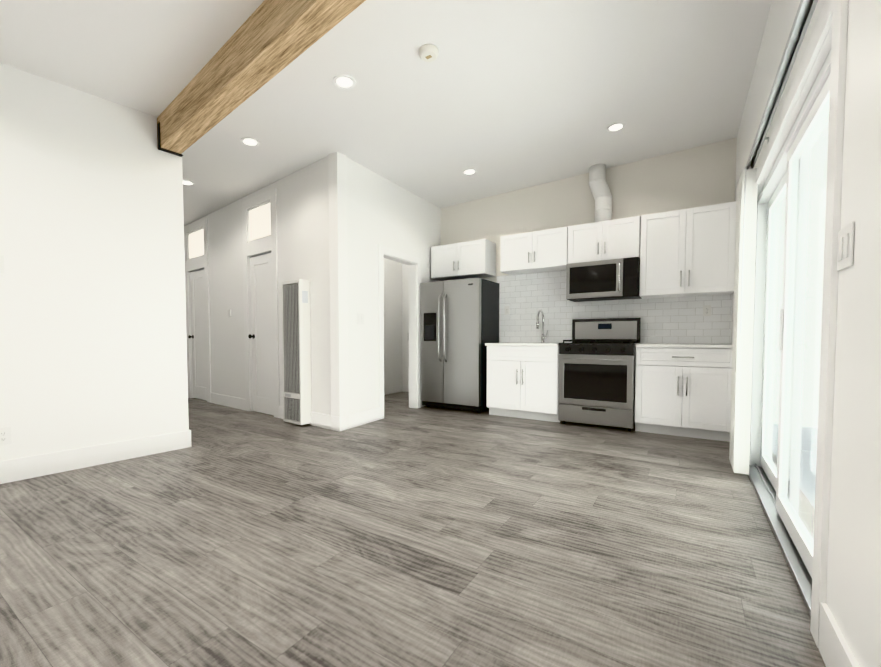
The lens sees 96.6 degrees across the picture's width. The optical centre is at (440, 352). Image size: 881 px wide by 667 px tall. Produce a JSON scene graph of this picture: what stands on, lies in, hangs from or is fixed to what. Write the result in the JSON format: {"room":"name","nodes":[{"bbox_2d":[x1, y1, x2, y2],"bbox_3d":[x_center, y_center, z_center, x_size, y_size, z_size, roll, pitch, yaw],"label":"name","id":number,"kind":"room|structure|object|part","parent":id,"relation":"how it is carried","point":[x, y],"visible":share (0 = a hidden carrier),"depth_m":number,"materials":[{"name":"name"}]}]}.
{"room":"kitchen","nodes":[
{"label":"kitchen","id":0,"kind":"room"},
{"bbox_2d":[0,63,188,460],"bbox_3d":[-3.787,-0.512,1.566,0.140,2.836,4.868,2,3,38],"label":"wall","id":1,"kind":"structure","parent":0,"point":[93,343],"depth_m":2.92,"materials":[{"name":"white paint"}]},
{"bbox_2d":[0,427,11,444],"bbox_3d":[-2.909,0.554,2.612,0.008,0.115,0.072,2,3,38],"label":"electrical outlet","id":2,"kind":"object","parent":1,"relation":"attached to","point":[5,435],"visible":1,"depth_m":2.62,"materials":[{"name":"white plastic"}]},
{"bbox_2d":[0,429,191,483],"bbox_3d":[-3.709,0.831,1.593,0.492,0.150,4.845,1,3,32],"label":"baseboard","id":3,"kind":"structure","parent":1,"relation":"attached to","point":[11,470],"depth_m":2.95,"materials":[{"name":"white paint"}]},
{"bbox_2d":[157,122,182,156],"bbox_3d":[-2.270,-1.790,3.300,0.042,0.207,0.169,2,3,38],"label":"bracket","id":4,"kind":"object","parent":1,"relation":"attached to","point":[163,149],"visible":1,"depth_m":3.24,"materials":[{"name":"black metal"}]},
{"bbox_2d":[184,152,348,428],"bbox_3d":[-2.962,-0.693,5.563,4.900,2.901,0.120,2,3,37],"label":"wall","id":5,"kind":"structure","parent":0,"point":[303,221],"depth_m":4.46,"materials":[{"name":"white paint"}]},
{"bbox_2d":[189,230,203,257],"bbox_3d":[-3.771,-1.682,6.081,0.560,0.380,0.006,2,3,37],"label":"transom window","id":6,"kind":"structure","parent":5,"relation":"in","point":[196,244],"depth_m":6.08,"materials":[{"name":"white glass"}]},
{"bbox_2d":[184,217,210,402],"bbox_3d":[-3.747,-0.639,6.152,0.850,2.750,0.138,2,3,37],"label":"door frame","id":7,"kind":"structure","parent":5,"relation":"attached to","point":[197,263],"depth_m":6.04,"materials":[{"name":"white paint"}]},
{"bbox_2d":[190,269,206,400],"bbox_3d":[-3.760,-0.275,6.148,0.588,2.006,0.035,2,3,37],"label":"door leaf","id":8,"kind":"structure","parent":5,"relation":"in","point":[198,325],"depth_m":6.16,"materials":[{"name":"white paint"}]},
{"bbox_2d":[211,393,245,410],"bbox_3d":[-3.021,0.683,5.576,1.057,0.150,0.106,1,3,32],"label":"baseboard","id":9,"kind":"structure","parent":5,"relation":"attached to","point":[234,402],"depth_m":5.55,"materials":[{"name":"white paint"}]},
{"bbox_2d":[249,203,270,239],"bbox_3d":[-2.265,-1.640,4.936,0.525,0.380,0.006,2,3,37],"label":"transom window","id":10,"kind":"structure","parent":5,"relation":"in","point":[259,220],"depth_m":4.93,"materials":[{"name":"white glass"}]},
{"bbox_2d":[242,188,279,417],"bbox_3d":[-2.241,-0.597,5.007,0.815,2.750,0.138,2,3,37],"label":"door frame","id":11,"kind":"structure","parent":5,"relation":"attached to","point":[267,244],"depth_m":4.90,"materials":[{"name":"white paint"}]},
{"bbox_2d":[250,253,273,414],"bbox_3d":[-2.254,-0.232,5.003,0.553,2.006,0.035,2,3,37],"label":"door leaf","id":12,"kind":"structure","parent":5,"relation":"in","point":[261,328],"depth_m":5.00,"materials":[{"name":"white paint"}]},
{"bbox_2d":[279,406,282,418],"bbox_3d":[-1.835,0.716,4.674,0.293,0.150,0.039,1,3,32],"label":"baseboard","id":13,"kind":"structure","parent":5,"relation":"attached to","point":[280,407],"depth_m":4.73,"materials":[{"name":"white paint"}]},
{"bbox_2d":[281,279,311,424],"bbox_3d":[-1.613,-0.009,4.398,0.357,1.580,0.138,2,3,37],"label":"wall heater","id":14,"kind":"object","parent":5,"relation":"attached to","point":[296,349],"visible":1,"depth_m":4.32,"materials":[{"name":"white metal"}]},
{"bbox_2d":[283,283,299,421],"bbox_3d":[-1.651,-0.002,4.351,0.311,1.510,0.008,2,3,37],"label":"grille","id":15,"kind":"object","parent":14,"relation":"attached to","point":[290,397],"depth_m":4.37,"materials":[{"name":"grey metal"}]},
{"bbox_2d":[311,412,335,429],"bbox_3d":[-1.265,0.733,4.237,0.425,0.150,0.057,1,3,32],"label":"baseboard","id":16,"kind":"structure","parent":5,"relation":"attached to","point":[321,420],"depth_m":4.25,"materials":[{"name":"white paint"}]},
{"bbox_2d":[328,152,439,429],"bbox_3d":[-0.413,-0.727,5.334,0.120,2.986,2.896,1,2,28],"label":"wall","id":17,"kind":"structure","parent":0,"point":[381,210],"depth_m":4.42,"materials":[{"name":"white paint"}]},
{"bbox_2d":[333,407,379,431],"bbox_3d":[-0.887,0.728,4.369,0.060,0.150,0.685,1,3,32],"label":"baseboard","id":18,"kind":"structure","parent":17,"relation":"attached to","point":[371,415],"depth_m":4.30,"materials":[{"name":"white paint"}]},
{"bbox_2d":[378,244,420,418],"bbox_3d":[-0.562,-0.257,5.075,0.152,2.065,0.940,1,2,28],"label":"door frame","id":19,"kind":"structure","parent":17,"relation":"attached to","point":[414,275],"depth_m":5.37,"materials":[{"name":"white paint"}]},
{"bbox_2d":[0,0,771,225],"bbox_3d":[-2.374,-2.049,3.185,8.745,0.741,9.800,1,3,32],"label":"ceiling","id":20,"kind":"structure","parent":0,"point":[501,96],"depth_m":2.93,"materials":[{"name":"white paint"}]},
{"bbox_2d":[183,180,193,185],"bbox_3d":[-2.978,-1.995,4.598,0.164,0.006,0.164,0,4,32],"label":"recessed light","id":21,"kind":"object","parent":20,"relation":"in","point":[188,182],"visible":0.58,"depth_m":4.61,"materials":[{"name":"white paint"}]},
{"bbox_2d":[240,137,259,145],"bbox_3d":[-1.799,-1.995,3.711,0.164,0.006,0.164,0,4,32],"label":"recessed light","id":22,"kind":"object","parent":20,"relation":"in","point":[248,141],"visible":1,"depth_m":3.71,"materials":[{"name":"white paint"}]},
{"bbox_2d":[157,0,365,153],"bbox_3d":[-0.709,-1.839,2.064,4.348,0.389,0.150,2,3,38],"label":"ceiling beam","id":23,"kind":"structure","parent":20,"relation":"attached to","point":[266,42],"depth_m":2.37,"materials":[{"name":"brown wood"}]},
{"bbox_2d":[333,74,355,88],"bbox_3d":[-0.707,-1.995,2.892,0.164,0.006,0.164,0,4,32],"label":"recessed light","id":24,"kind":"object","parent":20,"relation":"in","point":[342,81],"visible":1,"depth_m":2.89,"materials":[{"name":"white paint"}]},
{"bbox_2d":[419,44,438,61],"bbox_3d":[-0.079,-1.989,2.613,0.132,0.040,0.132,1,3,32],"label":"smoke detector","id":25,"kind":"object","parent":20,"relation":"attached to","point":[428,52],"visible":0.98,"depth_m":2.58,"materials":[{"name":"white plastic"}]},
{"bbox_2d":[463,169,476,174],"bbox_3d":[0.340,-2.124,4.604,0.164,0.006,0.164,0,4,32],"label":"recessed light","id":26,"kind":"object","parent":20,"relation":"in","point":[469,171],"visible":1,"depth_m":4.60,"materials":[{"name":"white paint"}]},
{"bbox_2d":[606,122,624,131],"bbox_3d":[1.653,-2.129,3.704,0.164,0.006,0.164,0,4,32],"label":"recessed light","id":27,"kind":"object","parent":20,"relation":"in","point":[615,127],"visible":1,"depth_m":3.70,"materials":[{"name":"white paint"}]},
{"bbox_2d":[383,258,402,387],"bbox_3d":[-1.409,-0.741,6.109,0.150,2.957,2.690,1,3,32],"label":"wall","id":28,"kind":"structure","parent":0,"point":[396,359],"depth_m":6.90,"materials":[{"name":"white paint"}]},
{"bbox_2d":[384,385,403,394],"bbox_3d":[-1.372,0.680,6.068,0.014,0.120,2.570,1,3,32],"label":"baseboard","id":29,"kind":"structure","parent":28,"relation":"attached to","point":[400,388],"depth_m":6.92,"materials":[{"name":"white paint"}]},
{"bbox_2d":[403,264,408,384],"bbox_3d":[-0.102,-0.784,6.803,1.260,2.990,0.120,1,3,32],"label":"wall","id":30,"kind":"structure","parent":0,"point":[405,267],"depth_m":7.08,"materials":[{"name":"white paint"}]},
{"bbox_2d":[404,385,408,391],"bbox_3d":[-0.231,0.650,6.859,1.043,0.120,0.014,1,3,32],"label":"baseboard","id":31,"kind":"structure","parent":30,"relation":"attached to","point":[406,387],"depth_m":7.09,"materials":[{"name":"white paint"}]},
{"bbox_2d":[0,392,825,666],"bbox_3d":[-2.374,0.903,3.295,8.745,0.120,9.800,1,3,32],"label":"floor","id":32,"kind":"structure","parent":0,"point":[401,534],"depth_m":1.76,"materials":[{"name":"grey wood"}]},
{"bbox_2d":[420,278,498,412],"bbox_3d":[0.248,-0.099,5.413,0.910,1.725,0.688,1,3,32],"label":"fridge","id":33,"kind":"object","parent":32,"relation":"on","point":[459,323],"visible":0.92,"depth_m":5.14,"materials":[{"name":"grey metal"}]},
{"bbox_3d":[-0.107,-0.147,5.349,0.373,1.625,0.068,1,3,32],"label":"door","id":34,"kind":"part","parent":33,"relation":"part of","materials":[{"name":"silver metal"}]},
{"bbox_3d":[0.279,-0.138,5.106,0.527,1.625,0.068,1,3,32],"label":"door","id":35,"kind":"part","parent":33,"relation":"part of","materials":[{"name":"silver metal"}]},
{"bbox_2d":[485,309,559,421],"bbox_3d":[1.116,0.118,4.912,0.893,1.330,0.628,1,3,32],"label":"base cabinet","id":36,"kind":"object","parent":32,"relation":"on","point":[523,378],"depth_m":4.64,"materials":[{"name":"white wood"}]},
{"bbox_2d":[536,309,547,342],"bbox_3d":[1.279,-0.337,4.947,0.094,0.423,0.267,1,3,32],"label":"faucet","id":37,"kind":"object","parent":36,"relation":"on","point":[537,322],"depth_m":5.02,"materials":[{"name":"silver metal"}]},
{"bbox_2d":[557,344,640,430],"bbox_3d":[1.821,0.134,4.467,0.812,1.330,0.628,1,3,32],"label":"base cabinet","id":38,"kind":"object","parent":32,"relation":"on","point":[638,351],"depth_m":4.00,"materials":[{"name":"white wood"}]},
{"bbox_2d":[558,318,640,430],"bbox_3d":[1.794,0.200,4.426,0.758,1.200,0.727,1,3,32],"label":"range","id":39,"kind":"object","parent":32,"relation":"on","point":[597,362],"visible":0.96,"depth_m":4.21,"materials":[{"name":"silver metal"}]},
{"bbox_3d":[1.616,0.066,4.139,0.654,0.021,0.061,1,3,32],"label":"handle","id":40,"kind":"part","parent":39,"relation":"part of","materials":[{"name":"silver metal"}]},
{"bbox_3d":[1.945,-0.268,4.648,0.684,0.210,0.005,1,3,32],"label":"backguard panel","id":41,"kind":"part","parent":39,"relation":"part of","materials":[{"name":"silver metal"}]},
{"bbox_2d":[637,344,731,441],"bbox_3d":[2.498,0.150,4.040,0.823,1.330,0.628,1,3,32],"label":"base cabinet","id":42,"kind":"object","parent":32,"relation":"on","point":[683,390],"depth_m":3.78,"materials":[{"name":"white wood"}]},
{"bbox_2d":[637,345,731,348],"bbox_3d":[2.492,-0.075,4.023,0.823,0.030,0.650,1,3,32],"label":"countertop","id":43,"kind":"structure","parent":42,"relation":"on","point":[638,346],"depth_m":3.75,"materials":[{"name":"white stone"}]},
{"bbox_2d":[749,463,811,616],"bbox_3d":[1.828,0.868,2.095,0.138,0.040,1.994,1,3,32],"label":"track","id":44,"kind":"object","parent":32,"relation":"on","point":[763,487],"visible":0.17,"depth_m":1.90,"materials":[{"name":"silver metal"}]},
{"bbox_2d":[440,137,736,282],"bbox_3d":[1.492,-0.758,5.116,4.035,3.064,0.150,1,3,32],"label":"wall","id":45,"kind":"structure","parent":0,"point":[703,175],"depth_m":4.64,"materials":[{"name":"white paint"}]},
{"bbox_2d":[431,239,495,280],"bbox_3d":[0.316,-1.292,5.537,0.858,0.450,0.340,1,3,32],"label":"upper cabinet","id":46,"kind":"object","parent":45,"relation":"attached to","point":[476,258],"depth_m":5.37,"materials":[{"name":"white wood"}]},
{"bbox_2d":[500,225,574,274],"bbox_3d":[1.246,-1.271,4.951,0.914,0.450,0.340,1,3,32],"label":"upper cabinet","id":47,"kind":"object","parent":45,"relation":"attached to","point":[548,250],"depth_m":4.80,"materials":[{"name":"white wood"}]},
{"bbox_2d":[575,215,642,262],"bbox_3d":[1.871,-1.256,4.556,0.821,0.450,0.340,1,3,32],"label":"upper cabinet","id":48,"kind":"object","parent":45,"relation":"attached to","point":[616,238],"depth_m":4.36,"materials":[{"name":"white wood"}]},
{"bbox_2d":[589,164,611,221],"bbox_3d":[1.875,-1.846,4.609,0.260,0.723,0.190,1,3,32],"label":"duct","id":49,"kind":"object","parent":48,"relation":"on","point":[600,190],"visible":0.92,"depth_m":4.53,"materials":[{"name":"white metal"}]},
{"bbox_2d":[566,257,641,301],"bbox_3d":[1.872,-0.830,4.512,0.750,0.412,0.438,1,3,32],"label":"microwave","id":50,"kind":"object","parent":48,"relation":"attached to","point":[612,279],"visible":0.98,"depth_m":4.36,"materials":[{"name":"grey"}]},
{"bbox_3d":[1.933,-0.820,4.244,0.022,0.331,0.050,1,3,32],"label":"handle","id":51,"kind":"part","parent":50,"relation":"part of","materials":[{"name":"silver metal"}]},
{"bbox_2d":[497,270,731,343],"bbox_3d":[1.902,-0.558,4.771,2.644,0.970,0.008,1,3,32],"label":"tile backsplash","id":52,"kind":"structure","parent":45,"relation":"attached to","point":[526,298],"depth_m":4.80,"materials":[{"name":"white tile"}]},
{"bbox_2d":[504,306,509,314],"bbox_3d":[0.911,-0.584,5.385,0.072,0.115,0.008,1,3,32],"label":"outlet","id":53,"kind":"object","parent":52,"relation":"attached to","point":[506,310],"visible":1,"depth_m":5.38,"materials":[{"name":"white plastic"}]},
{"bbox_2d":[703,305,710,315],"bbox_3d":[2.834,-0.449,4.176,0.072,0.115,0.008,1,3,32],"label":"outlet","id":54,"kind":"object","parent":52,"relation":"attached to","point":[706,310],"visible":1,"depth_m":4.17,"materials":[{"name":"white plastic"}]},
{"bbox_2d":[639,201,735,298],"bbox_3d":[2.544,-1.037,4.139,0.896,0.856,0.340,1,3,32],"label":"upper cabinet","id":55,"kind":"object","parent":45,"relation":"attached to","point":[685,252],"depth_m":3.97,"materials":[{"name":"white wood"}]},
{"bbox_2d":[731,0,880,666],"bbox_3d":[0.894,-0.588,0.542,0.160,3.064,8.530,1,3,32],"label":"wall","id":56,"kind":"structure","parent":0,"point":[853,596],"depth_m":1.04,"materials":[{"name":"white paint"}]},
{"bbox_2d":[729,0,817,474],"bbox_3d":[1.734,-0.204,2.126,0.092,2.109,2.140,1,3,32],"label":"vertical blinds","id":57,"kind":"object","parent":56,"relation":"attached to","point":[743,304],"visible":0.98,"depth_m":2.65,"materials":[{"name":"white plastic"}]},
{"bbox_2d":[760,74,829,577],"bbox_3d":[1.839,-0.102,2.052,0.080,1.896,1.906,1,3,32],"label":"sash","id":58,"kind":"object","parent":56,"relation":"attached to","point":[801,543],"visible":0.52,"depth_m":2.05,"materials":[{"name":"white plastic"}]},
{"bbox_2d":[764,99,828,550],"bbox_3d":[1.827,-0.112,2.059,0.072,1.746,1.776,1,3,32],"label":"window pane","id":59,"kind":"object","parent":58,"relation":"attached to","point":[809,178],"depth_m":1.80,"materials":[{"name":"clear glass"}]},
{"bbox_3d":[1.804,-0.123,2.079,0.010,0.220,0.030,1,3,32],"label":"sliding door handle","id":60,"kind":"part","parent":59,"relation":"part of","materials":[{"name":"white plastic"}]},
{"bbox_2d":[749,0,848,647],"bbox_3d":[1.821,-0.149,2.062,0.156,2.075,2.170,1,3,32],"label":"door frame","id":61,"kind":"structure","parent":56,"relation":"attached to","point":[834,13],"depth_m":1.25,"materials":[{"name":"white paint"}]},
{"bbox_3d":[1.840,-0.105,2.051,0.110,1.988,1.996,1,3,32],"label":"sliding door outer frame","id":62,"kind":"part","parent":61,"relation":"part of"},
{"bbox_2d":[819,602,858,666],"bbox_3d":[-0.077,0.919,-0.778,0.014,0.150,4.711,1,3,32],"label":"baseboard","id":63,"kind":"structure","parent":56,"relation":"attached to","point":[834,650],"depth_m":1.12,"materials":[{"name":"white paint"}]},
{"bbox_2d":[837,221,854,270],"bbox_3d":[1.148,-0.299,1.117,0.009,0.118,0.118,1,3,32],"label":"light switch","id":64,"kind":"object","parent":56,"relation":"attached to","point":[845,247],"visible":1,"depth_m":1.10,"materials":[{"name":"white plastic"}]}
]}

